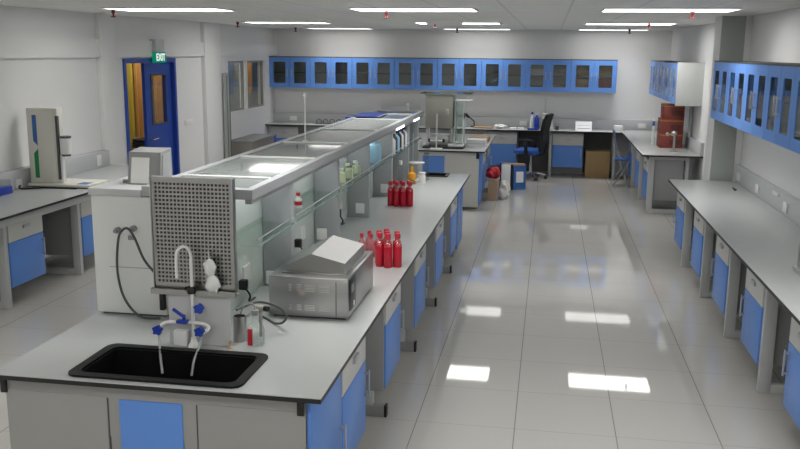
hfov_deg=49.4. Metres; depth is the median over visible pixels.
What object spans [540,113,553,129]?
printer
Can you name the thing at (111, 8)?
recessed light
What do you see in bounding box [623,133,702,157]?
countertop
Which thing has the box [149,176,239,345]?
drying rack
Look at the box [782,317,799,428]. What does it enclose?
base cabinet
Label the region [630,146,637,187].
stand
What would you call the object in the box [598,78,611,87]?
carton
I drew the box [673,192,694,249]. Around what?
base cabinet
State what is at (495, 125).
folded cloth
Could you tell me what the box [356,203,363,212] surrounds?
socket
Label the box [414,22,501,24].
recessed light
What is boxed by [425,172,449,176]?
sink
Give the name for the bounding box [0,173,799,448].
floor
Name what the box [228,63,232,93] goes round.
board
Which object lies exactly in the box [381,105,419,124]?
board
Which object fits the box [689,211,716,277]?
base cabinet
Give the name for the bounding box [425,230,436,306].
stand
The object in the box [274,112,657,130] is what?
service trunking
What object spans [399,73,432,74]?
shelf
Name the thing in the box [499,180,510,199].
bag
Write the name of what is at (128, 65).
curtain
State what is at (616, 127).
box
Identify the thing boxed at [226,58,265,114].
window
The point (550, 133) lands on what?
stand
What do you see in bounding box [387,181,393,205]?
bottle
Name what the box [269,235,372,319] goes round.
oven
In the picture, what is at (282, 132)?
base cabinet
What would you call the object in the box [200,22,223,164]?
pillar
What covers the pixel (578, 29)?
recessed light
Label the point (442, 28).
recessed light
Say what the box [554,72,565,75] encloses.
carton
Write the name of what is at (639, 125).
socket
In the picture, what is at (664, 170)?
base cabinet
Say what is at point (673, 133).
faucet
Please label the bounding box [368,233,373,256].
bottle
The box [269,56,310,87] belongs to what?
upper cabinet
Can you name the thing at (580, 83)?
carton
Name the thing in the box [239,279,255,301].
plug
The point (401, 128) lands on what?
bottle
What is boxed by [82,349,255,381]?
basin
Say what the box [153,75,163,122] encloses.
window
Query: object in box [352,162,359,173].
bottle
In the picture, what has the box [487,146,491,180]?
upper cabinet
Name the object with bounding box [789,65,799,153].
upper cabinet
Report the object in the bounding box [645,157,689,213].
stand
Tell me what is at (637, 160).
base cabinet
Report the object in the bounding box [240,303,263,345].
glass bottle
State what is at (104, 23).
trim
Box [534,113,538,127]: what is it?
bottle
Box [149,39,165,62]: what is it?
exit sign
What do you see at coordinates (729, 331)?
stand
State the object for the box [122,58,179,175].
door
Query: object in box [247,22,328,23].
diffuser
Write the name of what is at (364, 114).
ring binder
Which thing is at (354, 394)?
base cabinet
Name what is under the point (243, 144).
base cabinet
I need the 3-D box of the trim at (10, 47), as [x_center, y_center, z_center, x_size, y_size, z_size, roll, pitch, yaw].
[-4.080,-1.496,7.314,0.050,0.210,19.750,2,11,9]
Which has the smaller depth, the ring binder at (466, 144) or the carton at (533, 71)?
the ring binder at (466, 144)
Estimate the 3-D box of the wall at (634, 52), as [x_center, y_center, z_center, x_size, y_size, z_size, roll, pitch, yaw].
[1.293,-2.351,16.502,7.580,2.640,0.150,2,11,9]
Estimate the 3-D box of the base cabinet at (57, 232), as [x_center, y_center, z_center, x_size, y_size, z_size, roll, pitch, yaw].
[-3.361,-0.053,8.965,0.530,0.646,0.520,2,11,9]
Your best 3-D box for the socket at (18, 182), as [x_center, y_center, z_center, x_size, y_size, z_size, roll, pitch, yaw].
[-3.815,-0.409,8.699,0.012,0.090,0.100,2,11,9]
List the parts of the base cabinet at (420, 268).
drawer, door, door handle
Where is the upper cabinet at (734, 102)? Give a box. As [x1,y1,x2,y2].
[725,61,782,129]
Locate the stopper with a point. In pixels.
(229, 346)
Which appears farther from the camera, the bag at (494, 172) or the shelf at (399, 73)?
the shelf at (399, 73)
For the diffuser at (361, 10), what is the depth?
8.51 m
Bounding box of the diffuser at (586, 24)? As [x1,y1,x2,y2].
[586,24,672,24]
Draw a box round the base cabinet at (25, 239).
[6,215,45,287]
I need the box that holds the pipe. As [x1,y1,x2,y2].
[687,106,693,136]
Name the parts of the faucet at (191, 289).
knob, lever, arm, stem, knob, knob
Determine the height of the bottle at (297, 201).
0.095 m
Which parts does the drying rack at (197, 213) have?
perforated plate, plate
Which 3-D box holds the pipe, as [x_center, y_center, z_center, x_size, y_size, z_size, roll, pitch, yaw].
[4.254,-1.528,12.713,0.056,0.485,0.056,2,11,9]
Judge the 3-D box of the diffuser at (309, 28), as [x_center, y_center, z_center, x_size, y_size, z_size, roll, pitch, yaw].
[-1.107,-3.616,16.021,1.170,0.011,0.570,2,11,9]
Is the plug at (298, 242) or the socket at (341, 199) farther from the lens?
the socket at (341, 199)
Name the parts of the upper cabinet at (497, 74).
door, door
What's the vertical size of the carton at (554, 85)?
0.112 m
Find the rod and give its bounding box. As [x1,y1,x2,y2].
[302,92,307,141]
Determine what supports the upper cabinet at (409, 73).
attached to the wall at (634, 52)
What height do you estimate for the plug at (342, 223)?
0.138 m
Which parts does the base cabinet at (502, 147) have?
drawer, door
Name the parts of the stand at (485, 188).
panel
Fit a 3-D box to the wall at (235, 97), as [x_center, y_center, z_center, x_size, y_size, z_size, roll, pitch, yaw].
[-3.952,-2.478,16.896,0.100,2.640,9.300,2,11,9]
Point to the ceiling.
(513, 14)
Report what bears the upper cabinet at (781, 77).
attached to the wall at (775, 37)
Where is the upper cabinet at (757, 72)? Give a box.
[742,62,799,138]
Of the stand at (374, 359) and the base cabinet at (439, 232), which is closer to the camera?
the stand at (374, 359)
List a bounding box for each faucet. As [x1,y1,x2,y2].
[152,245,209,375]
[666,131,676,151]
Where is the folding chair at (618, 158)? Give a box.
[610,130,629,185]
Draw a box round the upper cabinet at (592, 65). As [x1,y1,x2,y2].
[570,59,617,92]
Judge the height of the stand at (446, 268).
0.820 m
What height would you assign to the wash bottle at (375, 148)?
0.200 m
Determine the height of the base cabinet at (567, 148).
0.646 m
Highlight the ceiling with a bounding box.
[0,0,799,29]
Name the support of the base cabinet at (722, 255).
attached to the countertop at (766, 241)
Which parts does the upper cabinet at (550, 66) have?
door, door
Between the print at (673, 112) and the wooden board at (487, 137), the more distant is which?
the wooden board at (487, 137)
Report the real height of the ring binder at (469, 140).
0.050 m
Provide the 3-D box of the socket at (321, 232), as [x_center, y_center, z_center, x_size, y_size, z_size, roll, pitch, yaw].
[-0.569,0.068,6.311,0.075,0.085,0.012,2,11,9]
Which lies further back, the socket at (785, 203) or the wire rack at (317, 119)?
the wire rack at (317, 119)
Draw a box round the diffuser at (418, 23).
[418,23,498,23]
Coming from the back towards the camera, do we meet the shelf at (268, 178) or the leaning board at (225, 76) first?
the leaning board at (225, 76)
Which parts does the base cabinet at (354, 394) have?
drawer, door, drawer handle, door handle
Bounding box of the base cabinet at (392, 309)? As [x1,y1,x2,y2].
[384,282,403,387]
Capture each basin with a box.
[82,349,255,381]
[427,174,445,175]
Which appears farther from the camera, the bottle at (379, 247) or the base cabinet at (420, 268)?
the base cabinet at (420, 268)
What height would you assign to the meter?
0.182 m
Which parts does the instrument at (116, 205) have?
lid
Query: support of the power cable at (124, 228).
attached to the instrument at (116, 205)
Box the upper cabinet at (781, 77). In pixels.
[763,63,799,149]
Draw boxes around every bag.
[485,167,500,178]
[487,178,498,200]
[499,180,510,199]
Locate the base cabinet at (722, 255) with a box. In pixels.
[711,235,746,314]
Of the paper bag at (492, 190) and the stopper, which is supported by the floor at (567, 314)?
the paper bag at (492, 190)
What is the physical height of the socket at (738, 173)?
0.085 m
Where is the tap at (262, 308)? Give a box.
[246,304,269,336]
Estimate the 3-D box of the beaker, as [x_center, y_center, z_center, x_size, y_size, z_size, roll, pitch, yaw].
[-0.778,0.503,4.216,0.064,0.125,0.063,2,11,9]
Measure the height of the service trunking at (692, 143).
0.185 m
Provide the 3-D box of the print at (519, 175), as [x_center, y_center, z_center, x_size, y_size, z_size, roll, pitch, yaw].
[1.978,-0.782,14.351,0.131,0.180,0.002,-3,12,-17]
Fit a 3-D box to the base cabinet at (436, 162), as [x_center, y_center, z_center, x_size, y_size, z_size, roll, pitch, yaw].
[0.517,-0.714,12.845,1.358,0.790,0.610,2,11,9]
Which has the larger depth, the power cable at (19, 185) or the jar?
the jar
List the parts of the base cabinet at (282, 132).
drawer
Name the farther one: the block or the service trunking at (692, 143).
the service trunking at (692, 143)
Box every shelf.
[141,110,423,310]
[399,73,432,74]
[775,102,789,107]
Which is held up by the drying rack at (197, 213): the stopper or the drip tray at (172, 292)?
the drip tray at (172, 292)
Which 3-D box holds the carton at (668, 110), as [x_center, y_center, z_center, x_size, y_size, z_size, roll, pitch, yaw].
[4.097,-1.704,13.066,0.298,0.212,0.403,2,11,9]
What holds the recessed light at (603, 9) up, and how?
in the ceiling
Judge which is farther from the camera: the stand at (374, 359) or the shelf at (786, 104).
the shelf at (786, 104)
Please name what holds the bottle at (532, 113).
on the countertop at (271, 123)
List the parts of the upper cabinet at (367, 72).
door, door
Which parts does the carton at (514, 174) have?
black trim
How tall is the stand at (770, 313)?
0.826 m
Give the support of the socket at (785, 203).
attached to the service trunking at (779, 199)
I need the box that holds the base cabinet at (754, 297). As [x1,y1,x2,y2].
[739,268,791,365]
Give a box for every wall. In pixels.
[0,5,274,257]
[132,63,257,137]
[274,28,671,174]
[667,8,799,199]
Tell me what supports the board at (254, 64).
attached to the wall at (235, 97)
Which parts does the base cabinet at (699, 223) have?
door, drawer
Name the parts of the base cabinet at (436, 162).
door, panel, door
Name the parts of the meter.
panel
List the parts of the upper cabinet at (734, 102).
door, door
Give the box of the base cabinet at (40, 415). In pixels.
[0,374,346,448]
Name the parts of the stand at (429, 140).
rod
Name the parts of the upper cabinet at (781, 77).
door, door handle, door handle, door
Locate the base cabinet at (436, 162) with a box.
[418,151,482,206]
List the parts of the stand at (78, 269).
foot rail, post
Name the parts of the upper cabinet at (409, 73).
door, door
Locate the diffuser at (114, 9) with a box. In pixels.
[114,9,227,10]
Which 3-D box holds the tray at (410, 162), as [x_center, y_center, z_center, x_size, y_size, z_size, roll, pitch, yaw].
[0.179,-0.673,9.453,0.180,0.014,0.180,2,11,9]
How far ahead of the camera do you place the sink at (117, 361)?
4.03 m
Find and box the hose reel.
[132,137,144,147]
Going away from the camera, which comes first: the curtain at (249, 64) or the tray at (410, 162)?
the tray at (410, 162)
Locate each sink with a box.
[68,343,267,388]
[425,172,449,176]
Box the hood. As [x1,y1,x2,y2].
[448,99,472,146]
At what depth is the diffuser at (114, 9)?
8.91 m
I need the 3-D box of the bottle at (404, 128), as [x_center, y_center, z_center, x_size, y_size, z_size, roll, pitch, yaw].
[0.034,-0.930,9.179,0.090,0.210,0.089,2,11,9]
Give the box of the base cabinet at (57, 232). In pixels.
[42,200,93,255]
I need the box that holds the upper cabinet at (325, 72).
[310,57,351,88]
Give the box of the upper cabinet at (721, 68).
[710,61,760,122]
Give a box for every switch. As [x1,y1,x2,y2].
[96,154,101,165]
[185,119,192,125]
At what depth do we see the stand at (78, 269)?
8.68 m
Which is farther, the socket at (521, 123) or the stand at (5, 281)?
the socket at (521, 123)
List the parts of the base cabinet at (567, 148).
door, drawer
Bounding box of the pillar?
[703,16,752,180]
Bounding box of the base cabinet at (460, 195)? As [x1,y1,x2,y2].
[450,187,462,256]
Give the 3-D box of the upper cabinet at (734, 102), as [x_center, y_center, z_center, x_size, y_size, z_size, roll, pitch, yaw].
[3.373,-1.238,8.293,0.390,0.615,0.814,2,11,9]
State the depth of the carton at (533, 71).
15.87 m
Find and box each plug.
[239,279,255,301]
[295,239,302,249]
[340,209,344,224]
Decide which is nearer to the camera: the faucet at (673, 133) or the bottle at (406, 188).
the bottle at (406, 188)
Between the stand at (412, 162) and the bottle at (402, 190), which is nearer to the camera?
the bottle at (402, 190)
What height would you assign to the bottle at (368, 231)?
0.163 m
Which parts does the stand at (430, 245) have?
panel, foot rail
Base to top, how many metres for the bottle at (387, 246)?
0.225 m
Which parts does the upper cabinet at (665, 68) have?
door, door, glass pane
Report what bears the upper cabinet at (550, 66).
attached to the wall at (634, 52)
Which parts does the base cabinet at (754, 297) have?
door handle, door, drawer handle, drawer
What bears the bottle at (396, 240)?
on the countertop at (307, 356)
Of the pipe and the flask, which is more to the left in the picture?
the flask
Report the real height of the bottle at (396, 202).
0.225 m
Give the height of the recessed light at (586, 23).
0.014 m
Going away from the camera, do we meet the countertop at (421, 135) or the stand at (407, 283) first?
the stand at (407, 283)
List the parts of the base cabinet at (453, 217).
drawer, door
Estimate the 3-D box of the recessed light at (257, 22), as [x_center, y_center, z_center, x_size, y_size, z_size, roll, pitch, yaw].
[-1.661,-2.983,12.830,1.200,0.014,0.600,2,11,9]
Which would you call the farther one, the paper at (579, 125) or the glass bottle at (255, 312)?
the paper at (579, 125)
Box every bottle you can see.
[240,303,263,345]
[294,192,301,207]
[340,168,345,182]
[344,165,352,177]
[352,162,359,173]
[366,230,371,250]
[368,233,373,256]
[370,141,380,163]
[375,230,382,244]
[375,232,383,266]
[384,231,391,243]
[384,233,391,267]
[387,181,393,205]
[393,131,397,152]
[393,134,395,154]
[393,181,399,206]
[393,231,400,243]
[393,233,401,267]
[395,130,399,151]
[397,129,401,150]
[399,128,403,148]
[400,182,405,206]
[403,127,406,146]
[405,180,410,204]
[407,181,412,206]
[418,138,422,147]
[530,112,533,127]
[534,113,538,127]
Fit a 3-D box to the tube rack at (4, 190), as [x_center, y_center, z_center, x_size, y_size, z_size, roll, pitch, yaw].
[-3.828,-0.357,8.350,0.095,0.135,0.200,2,11,9]
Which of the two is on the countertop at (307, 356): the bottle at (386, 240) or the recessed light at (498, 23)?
the bottle at (386, 240)
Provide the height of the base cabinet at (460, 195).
0.800 m
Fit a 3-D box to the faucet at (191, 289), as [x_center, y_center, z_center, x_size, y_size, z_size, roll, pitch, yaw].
[-1.032,0.390,4.040,0.271,0.595,0.166,2,11,9]
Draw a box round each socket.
[15,179,22,188]
[243,262,251,280]
[266,271,273,284]
[299,224,305,239]
[317,228,326,239]
[340,198,342,209]
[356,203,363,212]
[380,184,387,192]
[519,121,526,125]
[638,124,645,127]
[736,172,739,180]
[755,184,758,193]
[782,201,787,212]
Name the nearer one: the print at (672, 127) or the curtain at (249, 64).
the print at (672, 127)
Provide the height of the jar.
0.120 m
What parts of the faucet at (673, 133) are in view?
stem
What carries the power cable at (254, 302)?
on the countertop at (307, 356)
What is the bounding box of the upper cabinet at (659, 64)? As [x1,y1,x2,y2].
[654,61,662,97]
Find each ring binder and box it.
[353,112,386,117]
[465,143,486,147]
[466,138,486,143]
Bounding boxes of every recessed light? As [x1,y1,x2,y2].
[100,7,235,10]
[242,21,331,23]
[304,27,373,28]
[348,7,478,11]
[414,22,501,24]
[442,28,511,29]
[578,29,649,30]
[585,22,677,24]
[600,8,742,11]
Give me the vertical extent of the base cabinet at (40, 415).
0.806 m
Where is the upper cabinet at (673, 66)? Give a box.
[667,62,698,103]
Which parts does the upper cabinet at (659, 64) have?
door, glass pane, door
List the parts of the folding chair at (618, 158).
leg, leg, leg, seat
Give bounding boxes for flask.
[407,166,416,184]
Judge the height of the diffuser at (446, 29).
0.011 m
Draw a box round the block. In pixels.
[173,329,189,345]
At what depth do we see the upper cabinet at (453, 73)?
16.10 m
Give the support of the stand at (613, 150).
on the floor at (567, 314)
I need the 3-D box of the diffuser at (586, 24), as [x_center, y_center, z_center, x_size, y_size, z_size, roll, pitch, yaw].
[3.179,-2.779,12.031,1.170,0.011,0.570,2,11,9]
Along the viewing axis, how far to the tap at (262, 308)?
4.26 m
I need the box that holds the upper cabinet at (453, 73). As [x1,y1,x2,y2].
[437,58,481,90]
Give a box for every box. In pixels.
[584,149,609,177]
[614,125,622,130]
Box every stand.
[0,227,12,308]
[46,204,83,274]
[365,308,387,416]
[400,262,416,351]
[409,133,424,180]
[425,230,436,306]
[428,114,444,148]
[442,206,451,272]
[482,149,487,191]
[548,132,551,175]
[610,134,616,178]
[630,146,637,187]
[637,154,643,198]
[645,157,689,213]
[681,200,692,266]
[699,222,713,297]
[723,249,740,338]
[756,289,784,393]
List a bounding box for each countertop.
[0,165,127,228]
[0,172,469,403]
[265,122,656,133]
[418,133,495,152]
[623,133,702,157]
[668,179,799,324]
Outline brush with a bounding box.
[203,251,220,292]
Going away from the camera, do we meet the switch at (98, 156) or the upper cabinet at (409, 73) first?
the switch at (98, 156)
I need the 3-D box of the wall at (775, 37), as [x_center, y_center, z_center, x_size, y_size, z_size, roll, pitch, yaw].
[3.285,-0.287,6.276,0.150,2.640,19.750,2,11,9]
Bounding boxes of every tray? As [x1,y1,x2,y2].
[0,186,12,195]
[151,287,239,297]
[409,161,424,163]
[422,144,464,148]
[473,126,492,128]
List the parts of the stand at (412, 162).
rod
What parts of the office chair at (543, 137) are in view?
armrest, seat, armrest, backrest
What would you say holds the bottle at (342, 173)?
on the shelf at (268, 178)
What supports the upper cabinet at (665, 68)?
attached to the wall at (775, 37)
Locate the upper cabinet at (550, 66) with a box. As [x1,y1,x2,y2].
[525,59,571,91]
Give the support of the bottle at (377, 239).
on the countertop at (307, 356)
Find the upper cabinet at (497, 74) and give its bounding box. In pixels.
[481,58,525,90]
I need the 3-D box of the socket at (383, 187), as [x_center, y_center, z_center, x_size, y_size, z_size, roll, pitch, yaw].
[-0.152,-0.350,8.420,0.075,0.085,0.012,2,11,9]
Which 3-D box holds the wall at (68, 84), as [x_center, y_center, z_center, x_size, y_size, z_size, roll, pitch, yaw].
[-4.174,-0.617,7.582,0.150,2.640,19.900,2,11,9]
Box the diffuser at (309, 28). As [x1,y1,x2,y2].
[309,28,355,28]
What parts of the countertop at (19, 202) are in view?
bench apron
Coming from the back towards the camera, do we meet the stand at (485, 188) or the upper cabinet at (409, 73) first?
the upper cabinet at (409, 73)
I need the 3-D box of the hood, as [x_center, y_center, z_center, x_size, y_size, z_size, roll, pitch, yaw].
[0.881,-1.483,12.697,0.320,0.668,0.420,2,11,9]
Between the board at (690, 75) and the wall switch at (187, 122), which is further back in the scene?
the wall switch at (187, 122)
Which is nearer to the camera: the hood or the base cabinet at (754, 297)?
the base cabinet at (754, 297)
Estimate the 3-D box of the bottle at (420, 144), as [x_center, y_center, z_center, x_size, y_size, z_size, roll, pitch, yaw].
[0.302,-1.204,12.760,0.060,0.140,0.059,2,11,9]
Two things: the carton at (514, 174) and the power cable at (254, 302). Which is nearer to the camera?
the power cable at (254, 302)
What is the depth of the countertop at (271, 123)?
15.87 m
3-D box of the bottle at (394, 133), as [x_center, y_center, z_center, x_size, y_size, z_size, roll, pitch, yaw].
[-0.067,-0.819,8.598,0.090,0.220,0.089,2,11,9]
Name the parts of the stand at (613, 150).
post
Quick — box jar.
[419,172,425,183]
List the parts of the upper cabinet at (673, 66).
door, glass pane, glass pane, door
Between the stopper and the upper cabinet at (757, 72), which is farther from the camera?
the upper cabinet at (757, 72)
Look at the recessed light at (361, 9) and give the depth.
8.31 m
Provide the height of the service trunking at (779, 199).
0.185 m
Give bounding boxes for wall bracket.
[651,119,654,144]
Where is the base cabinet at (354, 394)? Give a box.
[341,336,369,448]
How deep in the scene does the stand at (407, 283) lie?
6.53 m
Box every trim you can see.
[0,36,275,58]
[94,13,120,164]
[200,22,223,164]
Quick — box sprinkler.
[689,11,694,18]
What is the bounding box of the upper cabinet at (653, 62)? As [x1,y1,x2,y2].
[649,60,669,94]
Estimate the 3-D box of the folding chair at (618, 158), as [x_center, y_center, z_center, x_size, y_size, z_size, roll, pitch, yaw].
[3.793,-1.147,14.937,0.301,0.926,0.452,2,11,9]
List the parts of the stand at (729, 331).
foot rail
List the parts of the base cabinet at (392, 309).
drawer, door, drawer handle, door handle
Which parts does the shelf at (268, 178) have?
guard rod, frame, guard rod, guard rod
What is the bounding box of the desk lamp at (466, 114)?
[465,113,474,126]
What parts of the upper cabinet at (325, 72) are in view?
door, door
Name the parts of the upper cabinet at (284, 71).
door, door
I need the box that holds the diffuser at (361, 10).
[354,9,476,11]
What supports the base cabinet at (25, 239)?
attached to the countertop at (19, 202)
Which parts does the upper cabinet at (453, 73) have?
door, door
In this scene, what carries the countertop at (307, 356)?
on the base cabinet at (40, 415)
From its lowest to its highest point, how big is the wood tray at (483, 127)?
0.025 m
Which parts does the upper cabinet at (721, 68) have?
door, door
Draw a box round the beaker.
[233,314,246,342]
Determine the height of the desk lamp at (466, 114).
0.272 m
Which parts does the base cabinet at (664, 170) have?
door, drawer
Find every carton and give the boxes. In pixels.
[499,162,525,189]
[530,69,543,74]
[553,84,565,86]
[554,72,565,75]
[576,78,588,87]
[577,68,588,75]
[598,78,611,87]
[599,66,612,75]
[656,131,682,147]
[657,117,683,133]
[660,103,684,118]
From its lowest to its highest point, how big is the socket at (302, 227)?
0.100 m
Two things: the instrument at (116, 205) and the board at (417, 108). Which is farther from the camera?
the board at (417, 108)
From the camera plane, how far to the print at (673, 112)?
12.87 m
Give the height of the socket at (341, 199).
0.100 m
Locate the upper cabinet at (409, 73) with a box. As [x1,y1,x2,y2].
[394,57,437,89]
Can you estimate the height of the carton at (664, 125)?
0.212 m
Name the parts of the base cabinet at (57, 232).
drawer, door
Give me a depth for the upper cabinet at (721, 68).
9.14 m
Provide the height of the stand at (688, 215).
0.826 m
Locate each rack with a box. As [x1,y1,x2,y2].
[0,179,12,195]
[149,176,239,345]
[315,119,340,123]
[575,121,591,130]
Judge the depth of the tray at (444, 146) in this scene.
12.66 m
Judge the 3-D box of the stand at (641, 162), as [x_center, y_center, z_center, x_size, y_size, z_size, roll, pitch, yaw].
[3.987,-0.794,13.468,0.550,0.826,0.050,2,11,9]
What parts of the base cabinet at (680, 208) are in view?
door, drawer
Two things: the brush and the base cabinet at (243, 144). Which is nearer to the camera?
the brush
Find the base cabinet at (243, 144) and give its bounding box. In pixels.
[231,134,274,155]
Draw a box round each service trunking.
[0,150,109,189]
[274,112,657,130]
[682,131,703,155]
[735,164,799,225]
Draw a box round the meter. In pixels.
[123,147,172,184]
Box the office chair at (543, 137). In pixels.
[513,113,553,180]
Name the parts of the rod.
rod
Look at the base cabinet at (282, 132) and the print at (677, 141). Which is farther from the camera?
the base cabinet at (282, 132)
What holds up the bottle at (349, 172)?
on the shelf at (268, 178)
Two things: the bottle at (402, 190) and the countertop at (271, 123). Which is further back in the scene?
the countertop at (271, 123)
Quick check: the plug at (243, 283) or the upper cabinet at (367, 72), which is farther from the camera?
the upper cabinet at (367, 72)
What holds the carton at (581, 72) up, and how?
on the upper cabinet at (592, 65)
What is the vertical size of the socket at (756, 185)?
0.085 m
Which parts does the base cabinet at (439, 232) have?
door, drawer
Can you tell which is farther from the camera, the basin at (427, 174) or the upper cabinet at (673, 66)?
the upper cabinet at (673, 66)
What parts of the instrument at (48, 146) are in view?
plate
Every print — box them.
[516,172,523,182]
[669,139,680,144]
[670,125,681,130]
[671,110,682,115]
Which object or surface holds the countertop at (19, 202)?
attached to the wall at (68, 84)
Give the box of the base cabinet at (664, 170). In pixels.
[641,157,683,200]
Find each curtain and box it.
[126,63,135,146]
[133,63,143,136]
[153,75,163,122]
[247,62,251,92]
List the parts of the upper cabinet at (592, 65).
door, door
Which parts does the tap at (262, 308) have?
knob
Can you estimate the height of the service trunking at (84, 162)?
0.185 m
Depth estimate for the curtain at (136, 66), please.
13.96 m
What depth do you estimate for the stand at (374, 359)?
5.35 m
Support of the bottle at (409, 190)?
on the countertop at (307, 356)
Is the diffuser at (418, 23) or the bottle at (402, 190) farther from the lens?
the diffuser at (418, 23)
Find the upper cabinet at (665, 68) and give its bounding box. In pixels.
[660,61,684,100]
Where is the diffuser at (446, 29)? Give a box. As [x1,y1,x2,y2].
[446,29,509,29]
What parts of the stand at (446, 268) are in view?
foot rail, panel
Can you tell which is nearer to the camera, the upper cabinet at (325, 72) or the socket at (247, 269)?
the socket at (247, 269)
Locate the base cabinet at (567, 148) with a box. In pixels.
[551,132,583,167]
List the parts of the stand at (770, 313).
foot rail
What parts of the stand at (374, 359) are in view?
post, panel, foot rail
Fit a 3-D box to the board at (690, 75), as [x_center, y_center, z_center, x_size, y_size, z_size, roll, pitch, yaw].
[4.075,-1.970,12.212,0.365,0.605,0.016,2,11,9]
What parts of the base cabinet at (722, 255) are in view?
door handle, door, drawer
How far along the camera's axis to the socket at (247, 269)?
4.90 m
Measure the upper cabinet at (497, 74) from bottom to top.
0.584 m
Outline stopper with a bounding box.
[226,340,233,348]
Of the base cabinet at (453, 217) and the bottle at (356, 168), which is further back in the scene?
the base cabinet at (453, 217)
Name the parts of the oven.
lid, control panel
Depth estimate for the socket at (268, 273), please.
5.19 m
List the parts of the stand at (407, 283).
post, panel, foot rail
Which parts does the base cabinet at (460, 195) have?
door, door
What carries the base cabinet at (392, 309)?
attached to the countertop at (307, 356)
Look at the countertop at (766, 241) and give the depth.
6.95 m
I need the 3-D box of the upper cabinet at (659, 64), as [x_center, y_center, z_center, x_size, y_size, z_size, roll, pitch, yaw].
[4.386,-2.383,14.242,0.348,0.584,0.810,2,11,9]
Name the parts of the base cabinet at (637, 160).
door, drawer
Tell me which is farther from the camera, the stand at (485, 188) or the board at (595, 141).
the board at (595, 141)
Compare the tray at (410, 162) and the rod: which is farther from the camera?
the tray at (410, 162)
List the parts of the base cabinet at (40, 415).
panel, door, panel, door, door handle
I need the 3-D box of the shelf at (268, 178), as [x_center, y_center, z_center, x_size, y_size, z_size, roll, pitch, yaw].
[-0.520,-0.426,7.400,0.590,0.703,6.100,2,11,9]
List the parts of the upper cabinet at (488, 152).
door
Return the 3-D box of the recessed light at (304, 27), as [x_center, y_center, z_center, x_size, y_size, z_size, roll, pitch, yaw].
[-1.107,-3.616,16.021,1.200,0.014,0.600,2,11,9]
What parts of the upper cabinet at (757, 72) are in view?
door, door handle, door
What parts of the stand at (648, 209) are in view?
post, foot rail, rail, post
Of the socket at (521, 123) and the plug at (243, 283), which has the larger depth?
the socket at (521, 123)
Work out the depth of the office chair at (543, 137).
15.37 m
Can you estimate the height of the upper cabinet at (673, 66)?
0.584 m
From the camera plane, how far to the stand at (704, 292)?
8.06 m
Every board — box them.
[222,73,231,158]
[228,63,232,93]
[252,62,257,91]
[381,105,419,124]
[470,135,489,142]
[518,131,548,171]
[581,133,611,173]
[675,62,704,105]
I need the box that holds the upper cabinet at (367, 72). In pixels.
[352,57,395,88]
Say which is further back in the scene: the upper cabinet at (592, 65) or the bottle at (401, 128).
the upper cabinet at (592, 65)
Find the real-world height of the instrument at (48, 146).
0.795 m
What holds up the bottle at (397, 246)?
on the countertop at (307, 356)
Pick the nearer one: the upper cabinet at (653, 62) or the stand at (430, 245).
the stand at (430, 245)
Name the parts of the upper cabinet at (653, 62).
door, glass pane, door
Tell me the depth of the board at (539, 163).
16.35 m
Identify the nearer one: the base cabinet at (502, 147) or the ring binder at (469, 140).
the ring binder at (469, 140)
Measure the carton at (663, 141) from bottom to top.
0.212 m
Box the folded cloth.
[494,124,507,127]
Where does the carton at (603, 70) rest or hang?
in the upper cabinet at (592, 65)
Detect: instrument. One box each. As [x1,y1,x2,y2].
[26,107,108,188]
[88,176,182,316]
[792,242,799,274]
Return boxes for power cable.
[19,185,76,189]
[116,227,159,318]
[236,301,287,324]

